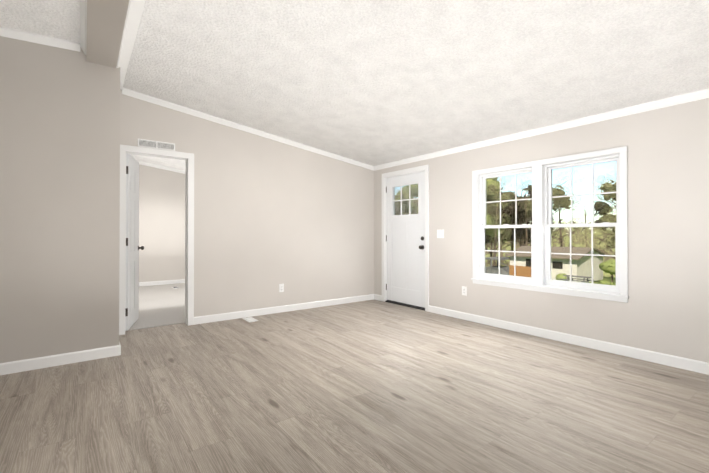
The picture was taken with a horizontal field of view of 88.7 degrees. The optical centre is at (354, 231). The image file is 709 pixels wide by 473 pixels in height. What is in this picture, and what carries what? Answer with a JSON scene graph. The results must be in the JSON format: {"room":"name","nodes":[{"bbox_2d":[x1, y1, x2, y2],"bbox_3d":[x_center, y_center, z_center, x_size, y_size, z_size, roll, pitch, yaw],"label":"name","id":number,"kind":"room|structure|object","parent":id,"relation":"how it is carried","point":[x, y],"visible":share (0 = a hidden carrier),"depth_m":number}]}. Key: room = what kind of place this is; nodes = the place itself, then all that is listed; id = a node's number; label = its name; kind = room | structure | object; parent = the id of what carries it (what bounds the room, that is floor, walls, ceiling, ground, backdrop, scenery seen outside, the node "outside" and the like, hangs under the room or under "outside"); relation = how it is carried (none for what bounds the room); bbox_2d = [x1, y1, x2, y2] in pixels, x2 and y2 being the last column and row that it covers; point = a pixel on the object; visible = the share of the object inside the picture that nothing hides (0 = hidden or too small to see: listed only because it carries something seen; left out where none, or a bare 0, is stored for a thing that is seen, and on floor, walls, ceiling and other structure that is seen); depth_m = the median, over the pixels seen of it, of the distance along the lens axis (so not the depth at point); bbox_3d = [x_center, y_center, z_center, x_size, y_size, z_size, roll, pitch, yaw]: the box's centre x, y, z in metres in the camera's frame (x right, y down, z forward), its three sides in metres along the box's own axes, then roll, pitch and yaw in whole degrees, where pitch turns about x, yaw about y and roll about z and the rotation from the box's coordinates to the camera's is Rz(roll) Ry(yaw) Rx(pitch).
{"room":"empty living room","nodes":[
{"label":"empty living room","id":0,"kind":"room"},
{"bbox_2d":[0,0,79,42],"bbox_3d":[-0.634,-1.700,0.216,0.798,0.183,7.085,0,0,-37],"label":"ceiling","id":1,"kind":"structure","parent":0,"point":[59,19],"depth_m":2.74},
{"bbox_2d":[0,36,119,362],"bbox_3d":[-2.756,-0.552,3.386,0.900,3.530,0.785,0,0,-37],"label":"wall","id":2,"kind":"structure","parent":0,"point":[59,192],"depth_m":3.07},
{"bbox_2d":[0,26,79,51],"bbox_3d":[-2.601,-1.585,2.990,0.546,0.091,0.046,0,0,-37],"label":"crown molding","id":3,"kind":"structure","parent":2,"relation":"attached to","point":[4,32],"depth_m":2.98},
{"bbox_2d":[0,343,120,374],"bbox_3d":[-2.500,1.085,3.068,0.883,0.092,0.014,0,0,-37],"label":"baseboard","id":4,"kind":"structure","parent":2,"relation":"attached to","point":[112,351],"depth_m":3.06},
{"bbox_2d":[127,283,184,330],"bbox_3d":[-2.492,1.194,6.806,4.070,0.086,4.100,0,0,-37],"label":"floor","id":5,"kind":"structure","parent":0,"point":[161,305],"depth_m":5.53},
{"bbox_2d":[139,164,184,281],"bbox_3d":[-3.686,-0.518,8.391,3.800,3.530,0.150,0,0,-37],"label":"wall","id":6,"kind":"structure","parent":0,"point":[162,220],"depth_m":7.89},
{"bbox_2d":[136,160,184,173],"bbox_3d":[-3.659,-1.299,8.294,3.740,0.554,0.046,0,0,-37],"label":"crown molding","id":7,"kind":"structure","parent":6,"relation":"attached to","point":[141,163],"depth_m":7.88},
{"bbox_2d":[139,279,184,285],"bbox_3d":[-3.657,1.121,8.300,3.770,0.092,0.013,0,0,-37],"label":"baseboard","id":8,"kind":"structure","parent":6,"relation":"attached to","point":[151,283],"depth_m":7.89},
{"bbox_2d":[120,90,373,316],"bbox_3d":[-1.228,-0.540,5.091,3.810,3.530,0.120,0,0,-37],"label":"wall","id":9,"kind":"structure","parent":0,"point":[270,215],"depth_m":5.00},
{"bbox_2d":[125,153,143,330],"bbox_3d":[-2.711,0.116,4.426,0.176,2.025,0.648,0,0,-21],"label":"bedroom door","id":10,"kind":"structure","parent":9,"relation":"in","point":[132,247],"depth_m":4.33},
{"bbox_2d":[119,144,193,334],"bbox_3d":[-2.322,0.091,4.270,0.780,2.097,0.152,0,0,-37],"label":"door frame","id":11,"kind":"structure","parent":9,"relation":"attached to","point":[188,158],"depth_m":4.35},
{"bbox_2d":[138,138,174,150],"bbox_3d":[-2.296,-1.006,4.215,0.385,0.090,0.010,0,0,-37],"label":"air vent","id":12,"kind":"object","parent":9,"relation":"in","point":[145,143],"visible":1,"depth_m":4.21},
{"bbox_2d":[122,87,371,169],"bbox_3d":[-1.135,-1.310,5.062,3.563,0.531,0.046,0,0,-37],"label":"crown molding","id":13,"kind":"structure","parent":9,"relation":"attached to","point":[125,91],"depth_m":4.73},
{"bbox_2d":[279,284,283,291],"bbox_3d":[-1.034,0.800,5.146,0.070,0.115,0.009,0,0,-37],"label":"outlet","id":14,"kind":"object","parent":9,"relation":"attached to","point":[281,287],"visible":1,"depth_m":5.14},
{"bbox_2d":[194,294,375,324],"bbox_3d":[-0.816,1.100,5.305,2.881,0.092,0.013,0,0,-37],"label":"baseboard","id":15,"kind":"structure","parent":9,"relation":"attached to","point":[278,309],"depth_m":5.10},
{"bbox_2d":[0,300,708,472],"bbox_3d":[0.765,1.162,1.750,4.900,0.080,7.900,0,0,-37],"label":"floor","id":16,"kind":"structure","parent":0,"point":[372,386],"depth_m":2.38},
{"bbox_2d":[242,317,258,321],"bbox_3d":[-1.349,1.139,4.699,0.125,0.007,0.255,0,0,-37],"label":"floor vent","id":17,"kind":"object","parent":16,"relation":"in","point":[249,319],"visible":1,"depth_m":4.68},
{"bbox_2d":[123,0,708,170],"bbox_3d":[-0.054,-1.415,3.715,3.883,0.646,12.000,0,0,-37],"label":"ceiling","id":18,"kind":"structure","parent":0,"point":[374,82],"depth_m":2.93},
{"bbox_2d":[86,0,128,67],"bbox_3d":[-0.441,-1.925,0.808,0.219,0.818,7.700,0,0,-37],"label":"ridge beam","id":19,"kind":"structure","parent":18,"relation":"attached to","point":[106,19],"depth_m":2.70},
{"bbox_2d":[80,0,144,89],"bbox_3d":[-0.447,-1.583,0.864,0.361,0.127,7.600,0,0,-37],"label":"trim","id":20,"kind":"structure","parent":19,"relation":"attached to","point":[133,15],"depth_m":2.82},
{"bbox_2d":[374,98,708,362],"bbox_3d":[1.442,-0.542,4.826,0.150,3.530,12.000,0,0,-37],"label":"wall","id":21,"kind":"structure","parent":0,"point":[665,309],"depth_m":3.27},
{"bbox_2d":[386,171,424,308],"bbox_3d":[0.771,0.125,5.614,0.117,2.010,0.869,0,0,-37],"label":"entry door","id":22,"kind":"structure","parent":21,"relation":"in","point":[405,240],"depth_m":5.60},
{"bbox_2d":[382,165,428,311],"bbox_3d":[0.818,0.098,5.644,0.166,2.111,1.015,0,0,-37],"label":"door frame","id":23,"kind":"structure","parent":21,"relation":"attached to","point":[425,168],"depth_m":5.61},
{"bbox_2d":[437,230,443,237],"bbox_3d":[1.189,0.032,5.025,0.012,0.116,0.116,0,0,-37],"label":"light switch","id":24,"kind":"object","parent":21,"relation":"attached to","point":[440,233],"visible":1,"depth_m":5.02},
{"bbox_2d":[462,286,466,295],"bbox_3d":[1.423,0.770,4.708,0.009,0.115,0.070,0,0,-37],"label":"outlet","id":25,"kind":"object","parent":21,"relation":"attached to","point":[464,290],"visible":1,"depth_m":4.70},
{"bbox_2d":[372,88,708,170],"bbox_3d":[2.590,-1.089,3.128,0.046,0.064,7.600,0,0,-37],"label":"crown molding","id":26,"kind":"structure","parent":21,"relation":"attached to","point":[604,116],"depth_m":3.66},
{"bbox_2d":[471,146,629,302],"bbox_3d":[2.043,-0.061,3.989,0.184,1.423,1.655,0,0,-37],"label":"window","id":27,"kind":"structure","parent":21,"relation":"in","point":[540,279],"depth_m":3.92},
{"bbox_2d":[428,305,708,374],"bbox_3d":[2.970,1.082,2.632,0.013,0.092,6.375,0,0,-37],"label":"baseboard","id":28,"kind":"structure","parent":21,"relation":"attached to","point":[651,356],"depth_m":3.54},
{"label":"outside","id":29,"kind":"structure","parent":0,"visible":0},
{"bbox_2d":[485,213,615,276],"bbox_3d":[49.522,4.698,142.722,46.230,23.238,300.000,0,0,-37],"label":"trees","id":30,"kind":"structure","parent":29,"point":[502,254],"depth_m":96.29},
{"bbox_2d":[584,276,615,283],"bbox_3d":[47.565,9.947,85.063,169.840,15.025,250.000,0,0,-37],"label":"ground","id":31,"kind":"structure","parent":29,"point":[606,279],"depth_m":55.64},
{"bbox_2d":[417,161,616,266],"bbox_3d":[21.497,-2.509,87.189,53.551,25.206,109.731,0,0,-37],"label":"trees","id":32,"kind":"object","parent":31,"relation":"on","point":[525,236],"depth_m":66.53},
{"bbox_2d":[485,246,607,281],"bbox_3d":[23.988,3.913,45.969,10.350,4.021,10.700,0,0,-37],"label":"neighbouring house","id":33,"kind":"structure","parent":31,"relation":"on","point":[578,264],"depth_m":43.06},
{"bbox_2d":[509,265,594,282],"bbox_3d":[19.082,4.251,34.428,4.280,1.747,11.720,0,0,-37],"label":"fence","id":34,"kind":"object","parent":31,"relation":"on","point":[523,269],"depth_m":38.88},
{"bbox_2d":[556,259,615,285],"bbox_3d":[18.034,4.226,42.996,6.149,2.921,24.063,0,0,-37],"label":"shrubs","id":35,"kind":"object","parent":31,"relation":"on","point":[608,268],"depth_m":35.62}
]}

